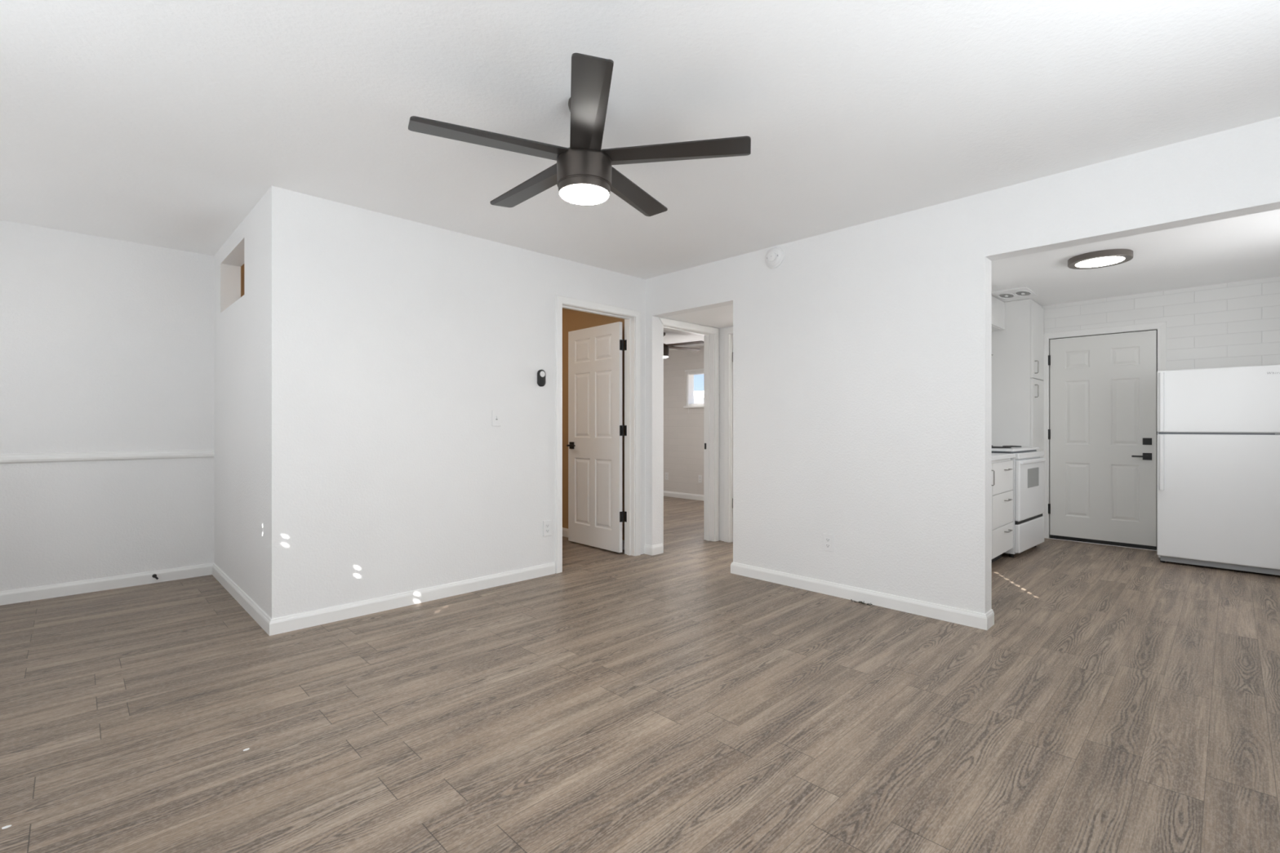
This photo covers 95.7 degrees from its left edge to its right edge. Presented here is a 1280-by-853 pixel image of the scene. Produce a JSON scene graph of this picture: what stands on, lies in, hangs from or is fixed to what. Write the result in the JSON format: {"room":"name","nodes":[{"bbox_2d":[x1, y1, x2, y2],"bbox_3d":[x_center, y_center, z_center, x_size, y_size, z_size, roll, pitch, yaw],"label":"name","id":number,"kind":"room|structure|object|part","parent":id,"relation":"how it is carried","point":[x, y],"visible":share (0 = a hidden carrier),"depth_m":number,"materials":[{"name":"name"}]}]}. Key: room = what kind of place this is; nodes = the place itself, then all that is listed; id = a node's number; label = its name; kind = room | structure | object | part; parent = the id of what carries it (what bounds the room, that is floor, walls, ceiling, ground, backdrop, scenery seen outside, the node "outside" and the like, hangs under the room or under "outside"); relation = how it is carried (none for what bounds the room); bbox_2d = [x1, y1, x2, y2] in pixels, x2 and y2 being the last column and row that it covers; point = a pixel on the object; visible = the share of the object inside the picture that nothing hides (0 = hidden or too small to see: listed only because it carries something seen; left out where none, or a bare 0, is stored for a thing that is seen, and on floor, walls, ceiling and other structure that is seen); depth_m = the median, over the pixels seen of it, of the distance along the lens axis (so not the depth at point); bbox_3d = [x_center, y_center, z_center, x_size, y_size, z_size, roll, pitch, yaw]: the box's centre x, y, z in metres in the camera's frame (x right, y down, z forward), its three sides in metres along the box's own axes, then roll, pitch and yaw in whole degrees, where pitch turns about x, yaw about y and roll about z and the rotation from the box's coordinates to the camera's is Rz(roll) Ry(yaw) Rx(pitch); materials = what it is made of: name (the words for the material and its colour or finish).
{"room":"empty living room","nodes":[
{"label":"empty living room","id":0,"kind":"room"},
{"bbox_2d":[0,220,213,591],"bbox_3d":[-3.067,-0.089,4.718,5.056,2.440,0.120,0,0,-44],"label":"wall","id":1,"kind":"structure","parent":0,"point":[107,344],"depth_m":3.99,"materials":[{"name":"paint"}]},
{"bbox_2d":[0,448,214,463],"bbox_3d":[-3.999,0.205,3.707,2.070,0.063,0.021,0,0,-44],"label":"chair rail","id":2,"kind":"object","parent":1,"relation":"attached to","point":[203,453],"visible":1,"depth_m":3.99,"materials":[{"name":"white paint"}]},
{"bbox_2d":[151,573,158,579],"bbox_3d":[-3.490,1.083,4.168,0.051,0.034,0.026,0,0,37],"label":"stub","id":3,"kind":"object","parent":1,"relation":"attached to","point":[154,575],"visible":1,"depth_m":4.17,"materials":[{"name":"black metal"}]},
{"bbox_2d":[213,192,266,613],"bbox_3d":[-2.633,-0.089,3.879,0.124,2.440,1.687,0,0,-44],"label":"wall","id":4,"kind":"structure","parent":0,"point":[239,322],"depth_m":3.72,"materials":[{"name":"paint"}]},
{"bbox_2d":[240,263,624,540],"bbox_3d":[-1.598,-0.089,4.892,2.773,2.440,1.687,0,0,-44],"label":"wall","id":5,"kind":"structure","parent":0,"point":[572,320],"depth_m":5.92,"materials":[{"name":"brown paint"}]},
{"bbox_2d":[562,527,624,550],"bbox_3d":[-0.650,1.088,5.825,0.014,0.086,1.679,0,0,-44],"label":"baseboard","id":6,"kind":"structure","parent":5,"relation":"attached to","point":[565,531],"depth_m":5.92,"materials":[{"name":"white paint"}]},
{"bbox_2d":[266,186,644,618],"bbox_3d":[-1.020,-0.089,4.192,2.866,2.440,0.122,0,0,-44],"label":"wall","id":7,"kind":"structure","parent":0,"point":[393,344],"depth_m":3.65,"materials":[{"name":"paint"}]},
{"bbox_2d":[0,562,555,635],"bbox_3d":[-2.699,1.088,3.719,3.945,0.086,1.823,0,0,-44],"label":"baseboard","id":8,"kind":"structure","parent":7,"relation":"attached to","point":[278,625],"depth_m":3.80,"materials":[{"name":"white paint"}]},
{"bbox_2d":[492,409,501,426],"bbox_3d":[-1.014,-0.059,4.100,0.071,0.115,0.017,0,0,-44],"label":"light switch","id":9,"kind":"object","parent":7,"relation":"attached to","point":[496,414],"visible":1,"depth_m":4.10,"materials":[{"name":"white plastic"}]},
{"bbox_2d":[537,369,545,386],"bbox_3d":[-0.741,-0.365,4.362,0.066,0.128,0.024,0,0,-44],"label":"remote","id":10,"kind":"object","parent":7,"relation":"attached to","point":[541,373],"visible":1,"depth_m":4.35,"materials":[{"name":"black plastic"}]},
{"bbox_2d":[542,520,551,536],"bbox_3d":[-0.706,0.774,4.407,0.072,0.117,0.009,0,0,-44],"label":"wall outlet","id":11,"kind":"object","parent":7,"relation":"attached to","point":[546,524],"visible":1,"depth_m":4.40,"materials":[{"name":"white plastic"}]},
{"bbox_2d":[566,321,623,552],"bbox_3d":[-0.424,0.095,5.392,0.147,2.041,0.768,0,0,-43],"label":"door","id":12,"kind":"structure","parent":7,"relation":"in","point":[595,427],"depth_m":5.36,"materials":[{"name":"white paint"}]},
{"bbox_3d":[-0.621,0.183,5.600,0.147,0.066,0.138,0,0,-43],"label":"lever","id":13,"kind":"part","parent":12,"relation":"part of","materials":[{"name":"black metal"}]},
{"bbox_2d":[555,294,640,573],"bbox_3d":[-0.366,0.058,4.820,0.908,2.146,0.141,0,0,-44],"label":"door frame","id":14,"kind":"structure","parent":7,"relation":"attached to","point":[559,300],"depth_m":5.06,"materials":[{"name":"white paint"}]},
{"bbox_2d":[644,543,662,555],"bbox_3d":[0.121,1.088,5.153,0.138,0.086,0.100,0,0,-44],"label":"baseboard","id":15,"kind":"structure","parent":7,"relation":"attached to","point":[649,549],"depth_m":5.11,"materials":[{"name":"white paint"}]},
{"bbox_2d":[0,496,1279,852],"bbox_3d":[-0.013,1.131,4.203,10.371,0.001,8.086,0,0,-44],"label":"floor","id":16,"kind":"structure","parent":0,"point":[1115,699],"depth_m":2.22,"materials":[{"name":"laminate"}]},
{"bbox_2d":[991,457,1013,562],"bbox_3d":[2.730,0.700,4.982,0.612,0.862,0.755,0,0,-44],"label":"base cabinet","id":17,"kind":"object","parent":16,"relation":"on","point":[1002,494],"visible":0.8,"depth_m":4.72,"materials":[{"name":"paint"}]},
{"bbox_3d":[2.966,0.926,4.741,0.604,0.221,0.018,0,0,-44],"label":"drawer","id":18,"kind":"part","parent":17,"relation":"part of","materials":[{"name":"paint"}]},
{"bbox_3d":[2.966,0.677,4.741,0.604,0.264,0.018,0,0,-44],"label":"drawer","id":19,"kind":"part","parent":17,"relation":"part of","materials":[{"name":"paint"}]},
{"bbox_3d":[2.966,0.414,4.741,0.604,0.250,0.018,0,0,-44],"label":"drawer","id":20,"kind":"part","parent":17,"relation":"part of","materials":[{"name":"paint"}]},
{"bbox_2d":[991,298,1044,515],"bbox_3d":[3.700,-0.047,5.948,0.489,2.357,0.730,0,0,-44],"label":"pantry cabinet","id":21,"kind":"object","parent":16,"relation":"on","point":[1018,349],"visible":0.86,"depth_m":5.65,"materials":[{"name":"paint"}]},
{"bbox_3d":[3.921,-0.831,5.712,0.469,0.725,0.018,0,0,-44],"label":"door","id":22,"kind":"part","parent":21,"relation":"part of","materials":[{"name":"paint"}]},
{"bbox_3d":[3.921,0.285,5.712,0.469,1.492,0.018,0,0,-44],"label":"door","id":23,"kind":"part","parent":21,"relation":"part of","materials":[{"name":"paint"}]},
{"bbox_2d":[991,445,1045,557],"bbox_3d":[3.301,0.657,5.417,0.760,0.948,0.670,0,0,-41],"label":"stove","id":24,"kind":"object","parent":16,"relation":"on","point":[1028,490],"visible":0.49,"depth_m":5.08,"materials":[{"name":"metal"}]},
{"bbox_3d":[3.231,0.187,5.215,0.191,0.009,0.191,0,0,-41],"label":"burner","id":25,"kind":"part","parent":24,"relation":"part of","materials":[{"name":"black metal"}]},
{"bbox_3d":[3.509,0.187,5.460,0.153,0.009,0.153,0,0,-41],"label":"burner","id":26,"kind":"part","parent":24,"relation":"part of","materials":[{"name":"black metal"}]},
{"bbox_2d":[991,447,1039,453],"bbox_3d":[3.282,0.215,5.439,0.790,0.038,0.648,0,0,-44],"label":"cooktop","id":27,"kind":"object","parent":24,"relation":"in","point":[994,450],"depth_m":5.12,"materials":[{"name":"grey metal"}]},
{"bbox_3d":[3.501,0.961,5.191,0.744,0.244,0.036,0,0,-41],"label":"drawer","id":28,"kind":"part","parent":24,"relation":"part of","materials":[{"name":"metal"}]},
{"bbox_3d":[3.501,0.552,5.190,0.740,0.522,0.038,0,0,-41],"label":"oven door","id":29,"kind":"part","parent":24,"relation":"part of","materials":[{"name":"metal"}]},
{"bbox_3d":[3.518,0.311,5.172,0.692,0.028,0.016,0,0,-41],"label":"door handle","id":30,"kind":"part","parent":24,"relation":"part of","materials":[{"name":"metal"}]},
{"bbox_2d":[1048,537,1156,551],"bbox_3d":[4.456,1.129,5.592,0.112,0.004,0.820,0,0,-44],"label":"threshold","id":31,"kind":"object","parent":16,"relation":"on","point":[1049,538],"visible":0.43,"depth_m":5.53,"materials":[{"name":"white metal"}]},
{"bbox_2d":[1156,364,1279,575],"bbox_3d":[4.759,0.335,4.729,0.663,1.592,0.760,0,0,-44],"label":"fridge","id":32,"kind":"object","parent":16,"relation":"on","point":[1218,437],"visible":1,"depth_m":4.54,"materials":[{"name":"metal"}]},
{"bbox_3d":[4.292,0.296,4.762,0.038,0.450,0.030,0,0,-44],"label":"handle","id":33,"kind":"part","parent":32,"relation":"part of","materials":[{"name":"plastic"}]},
{"bbox_3d":[4.292,-0.202,4.762,0.038,0.483,0.030,0,0,-44],"label":"handle","id":34,"kind":"part","parent":32,"relation":"part of","materials":[{"name":"plastic"}]},
{"bbox_3d":[4.569,0.566,4.545,0.058,1.006,0.760,0,0,-44],"label":"door","id":35,"kind":"part","parent":32,"relation":"part of","materials":[{"name":"metal"}]},
{"bbox_3d":[4.569,-0.206,4.545,0.058,0.509,0.760,0,0,-44],"label":"freezer door","id":36,"kind":"part","parent":32,"relation":"part of","materials":[{"name":"metal"}]},
{"bbox_3d":[2.250,0.700,4.512,0.728,0.862,0.755,0,0,-44],"label":"base cabinet","id":37,"kind":"object","parent":16,"relation":"on","visible":0},
{"bbox_2d":[991,453,1015,461],"bbox_3d":[2.466,0.248,4.733,1.345,0.034,0.741,0,0,-44],"label":"countertop","id":38,"kind":"structure","parent":37,"relation":"on","point":[995,456],"depth_m":4.71,"materials":[{"name":"ceramic"}]},
{"bbox_2d":[0,0,1279,279],"bbox_3d":[-0.793,-1.369,2.482,5.180,0.120,6.497,0,0,-44],"label":"ceiling","id":39,"kind":"structure","parent":0,"point":[162,123],"depth_m":2.31,"materials":[{"name":"white paint"}]},
{"bbox_2d":[408,53,751,216],"bbox_3d":[-0.256,-1.118,2.373,1.284,0.382,1.228,0,0,-44],"label":"ceiling fan","id":40,"kind":"object","parent":39,"relation":"hanging from","point":[583,173],"visible":1,"depth_m":2.23,"materials":[{"name":"brown metal"}]},
{"bbox_3d":[-0.560,-1.080,2.176,0.575,0.016,0.124,0,7,-26],"label":"blade","id":41,"kind":"part","parent":40,"relation":"part of","materials":[{"name":"black"}]},
{"bbox_3d":[-0.482,-1.080,2.607,0.124,0.016,0.575,-10,7,-43],"label":"blade","id":42,"kind":"part","parent":40,"relation":"part of","materials":[{"name":"black"}]},
{"bbox_2d":[560,183,608,204],"bbox_3d":[-0.225,-0.934,2.338,0.198,0.014,0.198,0,0,-44],"label":"diffuser","id":43,"kind":"object","parent":40,"relation":"attached to","point":[576,193],"depth_m":2.31,"materials":[{"name":"white glass"}]},
{"bbox_3d":[-0.174,-1.080,1.969,0.124,0.016,0.575,7,-1,-8],"label":"blade","id":44,"kind":"part","parent":40,"relation":"part of","materials":[{"name":"black"}]},
{"bbox_3d":[-0.048,-1.080,2.666,0.124,0.016,0.575,-8,-4,28],"label":"blade","id":45,"kind":"part","parent":40,"relation":"part of","materials":[{"name":"black"}]},
{"bbox_3d":[0.142,-1.080,2.272,0.575,0.016,0.124,0,-7,10],"label":"blade","id":46,"kind":"part","parent":40,"relation":"part of","materials":[{"name":"black"}]},
{"bbox_2d":[663,346,703,494],"bbox_3d":[1.780,-0.049,8.109,0.160,2.360,4.800,0,0,-44],"label":"wall","id":47,"kind":"structure","parent":0,"point":[683,431],"depth_m":9.13,"materials":[{"name":"white paint"}]},
{"bbox_2d":[665,472,668,479],"bbox_3d":[0.432,0.804,9.365,0.009,0.117,0.072,0,0,-44],"label":"wall outlet","id":48,"kind":"object","parent":47,"relation":"attached to","point":[666,473],"visible":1,"depth_m":9.36,"materials":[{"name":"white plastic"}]},
{"bbox_2d":[663,490,703,501],"bbox_3d":[1.224,1.088,8.553,0.014,0.086,3.148,0,0,-44],"label":"baseboard","id":49,"kind":"structure","parent":47,"relation":"attached to","point":[670,494],"depth_m":9.09,"materials":[{"name":"white paint"}]},
{"bbox_2d":[683,405,703,408],"bbox_3d":[1.073,-0.304,8.767,0.130,0.030,0.990,0,0,-44],"label":"window sill","id":50,"kind":"structure","parent":47,"relation":"attached to","point":[686,406],"depth_m":8.94,"materials":[{"name":"white paint"}]},
{"bbox_2d":[686,370,703,405],"bbox_3d":[1.105,-0.584,8.806,0.145,0.530,0.940,0,0,-44],"label":"window","id":51,"kind":"structure","parent":47,"relation":"in","point":[691,375],"depth_m":9.09,"materials":[{"name":"white paint"}]},
{"bbox_2d":[684,368,703,413],"bbox_3d":[1.046,-0.545,8.727,0.020,0.672,0.970,0,0,-44],"label":"window blind","id":52,"kind":"object","parent":51,"relation":"attached to","point":[695,370],"visible":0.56,"depth_m":9.01,"materials":[{"name":"white plastic"}]},
{"bbox_3d":[0.755,-0.529,9.016,0.006,0.640,0.006,0,0,23],"label":"cord","id":53,"kind":"part","parent":52,"relation":"part of","materials":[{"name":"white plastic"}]},
{"bbox_3d":[1.047,-0.865,8.728,0.018,0.032,0.970,0,0,-44],"label":"head rail","id":54,"kind":"part","parent":52,"relation":"part of","materials":[{"name":"white plastic"}]},
{"bbox_2d":[697,475,702,483],"bbox_3d":[0.922,0.804,8.864,0.009,0.117,0.072,0,0,-44],"label":"wall outlet","id":55,"kind":"object","parent":47,"relation":"attached to","point":[700,477],"visible":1,"depth_m":8.86,"materials":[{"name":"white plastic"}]},
{"bbox_2d":[663,328,703,350],"bbox_3d":[0.134,-1.329,7.571,3.264,0.200,3.266,0,0,-44],"label":"ceiling","id":56,"kind":"structure","parent":0,"point":[671,336],"depth_m":8.07,"materials":[{"name":"white paint"}]},
{"bbox_2d":[663,332,703,358],"bbox_3d":[0.305,-1.066,7.602,1.267,0.325,1.271,0,0,-44],"label":"ceiling fan","id":57,"kind":"object","parent":56,"relation":"hanging from","point":[666,347],"visible":0.28,"depth_m":7.52,"materials":[{"name":"brown metal"}]},
{"bbox_3d":[0.572,-1.057,7.381,0.575,0.016,0.124,0,-7,36],"label":"blade","id":58,"kind":"part","parent":57,"relation":"part of","materials":[{"name":"brown wood"}]},
{"bbox_3d":[0.571,-1.057,7.819,0.575,0.016,0.124,0,-7,-36],"label":"blade","id":59,"kind":"part","parent":57,"relation":"part of","materials":[{"name":"brown wood"}]},
{"bbox_2d":[663,304,733,328],"bbox_3d":[1.025,-1.074,5.000,0.940,0.200,1.412,0,0,-44],"label":"ceiling","id":60,"kind":"structure","parent":0,"point":[722,317],"depth_m":5.15,"materials":[{"name":"white paint"}]},
{"bbox_2d":[719,326,733,541],"bbox_3d":[1.318,-0.049,5.287,0.120,2.360,1.412,0,0,-44],"label":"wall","id":61,"kind":"structure","parent":0,"point":[721,330],"depth_m":5.72,"materials":[{"name":"paint"}]},
{"bbox_2d":[724,327,733,542],"bbox_3d":[1.193,0.086,5.402,0.139,2.091,0.916,0,0,-44],"label":"door frame","id":62,"kind":"structure","parent":61,"relation":"attached to","point":[727,331],"depth_m":5.66,"materials":[{"name":"white paint"}]},
{"bbox_2d":[644,115,1279,613],"bbox_3d":[1.604,-0.089,3.648,0.124,2.440,4.570,0,0,-44],"label":"wall","id":63,"kind":"structure","parent":0,"point":[862,360],"depth_m":3.58,"materials":[{"name":"paint"}]},
{"bbox_2d":[764,246,783,268],"bbox_3d":[0.961,-1.226,4.184,0.046,0.156,0.156,0,0,-44],"label":"smoke detector","id":64,"kind":"object","parent":63,"relation":"attached to","point":[774,257],"visible":1,"depth_m":4.17,"materials":[{"name":"white plastic"}]},
{"bbox_2d":[822,533,833,551],"bbox_3d":[1.267,0.782,3.898,0.009,0.117,0.072,0,0,-44],"label":"wall outlet","id":65,"kind":"object","parent":63,"relation":"attached to","point":[828,539],"visible":1,"depth_m":3.90,"materials":[{"name":"white plastic"}]},
{"bbox_2d":[730,562,994,630],"bbox_3d":[1.361,1.088,3.886,0.138,0.086,1.755,0,0,-44],"label":"baseboard","id":66,"kind":"structure","parent":63,"relation":"attached to","point":[985,621],"depth_m":3.66,"materials":[{"name":"white paint"}]},
{"bbox_2d":[991,208,1279,306],"bbox_3d":[3.476,-1.329,4.263,3.412,0.200,3.070,0,0,-44],"label":"ceiling","id":67,"kind":"structure","parent":0,"point":[1246,247],"depth_m":4.36,"materials":[{"name":"white paint"}]},
{"bbox_2d":[991,286,1037,300],"bbox_3d":[3.443,-1.216,5.318,0.430,0.025,0.270,0,0,-44],"label":"ceiling vent","id":68,"kind":"object","parent":67,"relation":"in","point":[1024,291],"visible":0.95,"depth_m":5.27,"materials":[{"name":"white plastic"}]},
{"bbox_2d":[997,293,1015,298],"bbox_3d":[3.397,-1.211,5.365,0.281,0.009,0.123,0,0,-42],"label":"grille","id":69,"kind":"object","parent":68,"relation":"attached to","point":[1003,295],"depth_m":5.35,"materials":[{"name":"grey"}]},
{"bbox_2d":[1014,290,1031,296],"bbox_3d":[3.489,-1.211,5.270,0.281,0.009,0.123,0,0,-42],"label":"grille","id":70,"kind":"object","parent":68,"relation":"attached to","point":[1017,293],"depth_m":5.27,"materials":[{"name":"grey metal"}]},
{"bbox_2d":[1067,248,1133,269],"bbox_3d":[3.325,-1.208,4.187,0.372,0.042,0.372,0,0,-44],"label":"flush light","id":71,"kind":"object","parent":67,"relation":"attached to","point":[1104,258],"visible":1,"depth_m":4.12,"materials":[{"name":"grey"}]},
{"bbox_2d":[1075,256,1124,267],"bbox_3d":[3.325,-1.190,4.187,0.282,0.008,0.282,0,0,-44],"label":"diffuser","id":72,"kind":"object","parent":71,"relation":"attached to","point":[1103,261],"depth_m":4.17,"materials":[{"name":"white"}]},
{"bbox_2d":[1041,276,1279,537],"bbox_3d":[4.652,-0.049,5.414,0.120,2.360,3.070,0,0,-44],"label":"wall","id":73,"kind":"structure","parent":0,"point":[1234,324],"depth_m":5.07,"materials":[{"name":"white tile"}]},
{"bbox_2d":[1048,329,1156,550],"bbox_3d":[4.409,0.125,5.559,0.086,2.008,0.821,0,0,-44],"label":"door","id":74,"kind":"structure","parent":73,"relation":"in","point":[1102,433],"depth_m":5.54,"materials":[{"name":"white paint"}]},
{"bbox_3d":[4.617,0.275,5.325,0.056,0.064,0.137,0,0,-44],"label":"lever","id":75,"kind":"part","parent":74,"relation":"part of","materials":[{"name":"black metal"}]},
{"bbox_2d":[1049,329,1157,435],"bbox_3d":[4.472,0.122,5.609,0.066,2.018,0.820,0,0,-44],"label":"door frame","id":76,"kind":"structure","parent":73,"relation":"attached to","point":[1150,330],"depth_m":5.33,"materials":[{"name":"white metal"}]},
{"bbox_2d":[1042,321,1166,538],"bbox_3d":[4.418,0.092,5.555,0.018,2.079,0.942,0,0,-44],"label":"door frame","id":77,"kind":"structure","parent":73,"relation":"attached to","point":[1161,326],"depth_m":5.76,"materials":[{"name":"white paint"}]},
{"bbox_3d":[1.262,-0.049,6.305,3.104,2.360,0.122,0,0,-44],"label":"wall","id":78,"kind":"structure","parent":0,"visible":0},
{"bbox_2d":[658,317,719,552],"bbox_3d":[0.430,0.081,5.478,0.856,2.101,0.141,0,0,-44],"label":"door frame","id":79,"kind":"structure","parent":78,"relation":"attached to","point":[708,338],"depth_m":5.71,"materials":[{"name":"white paint"}]},
{"bbox_3d":[2.402,-0.049,5.275,3.292,2.360,0.120,0,0,-44],"label":"wall","id":80,"kind":"structure","parent":0,"visible":0},
{"bbox_2d":[991,295,1004,331],"bbox_3d":[3.147,-1.088,5.590,0.798,0.276,0.468,0,0,-44],"label":"upper cabinet","id":81,"kind":"object","parent":80,"relation":"attached to","point":[997,305],"visible":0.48,"depth_m":5.55,"materials":[{"name":"paint"}]},
{"bbox_3d":[3.161,-1.087,5.290,0.392,0.266,0.018,0,0,-44],"label":"door","id":82,"kind":"part","parent":81,"relation":"part of","materials":[{"name":"paint"}]},
{"label":"outside","id":83,"kind":"structure","parent":0,"visible":0},
{"bbox_3d":[13.556,1.356,34.257,52.700,0.050,90.000,0,0,-44],"label":"ground","id":84,"kind":"structure","parent":83,"visible":0},
{"bbox_2d":[693,391,703,398],"bbox_3d":[6.644,-0.119,26.093,6.400,2.900,16.400,0,0,-44],"label":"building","id":85,"kind":"structure","parent":84,"relation":"on","point":[697,394],"depth_m":25.79,"materials":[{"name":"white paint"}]},
{"bbox_2d":[693,395,703,404],"bbox_3d":[1.050,0.292,13.981,0.060,2.078,6.515,0,0,-44],"label":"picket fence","id":86,"kind":"object","parent":84,"relation":"on","point":[700,400],"visible":0.03,"depth_m":13.59,"materials":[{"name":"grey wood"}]}
]}

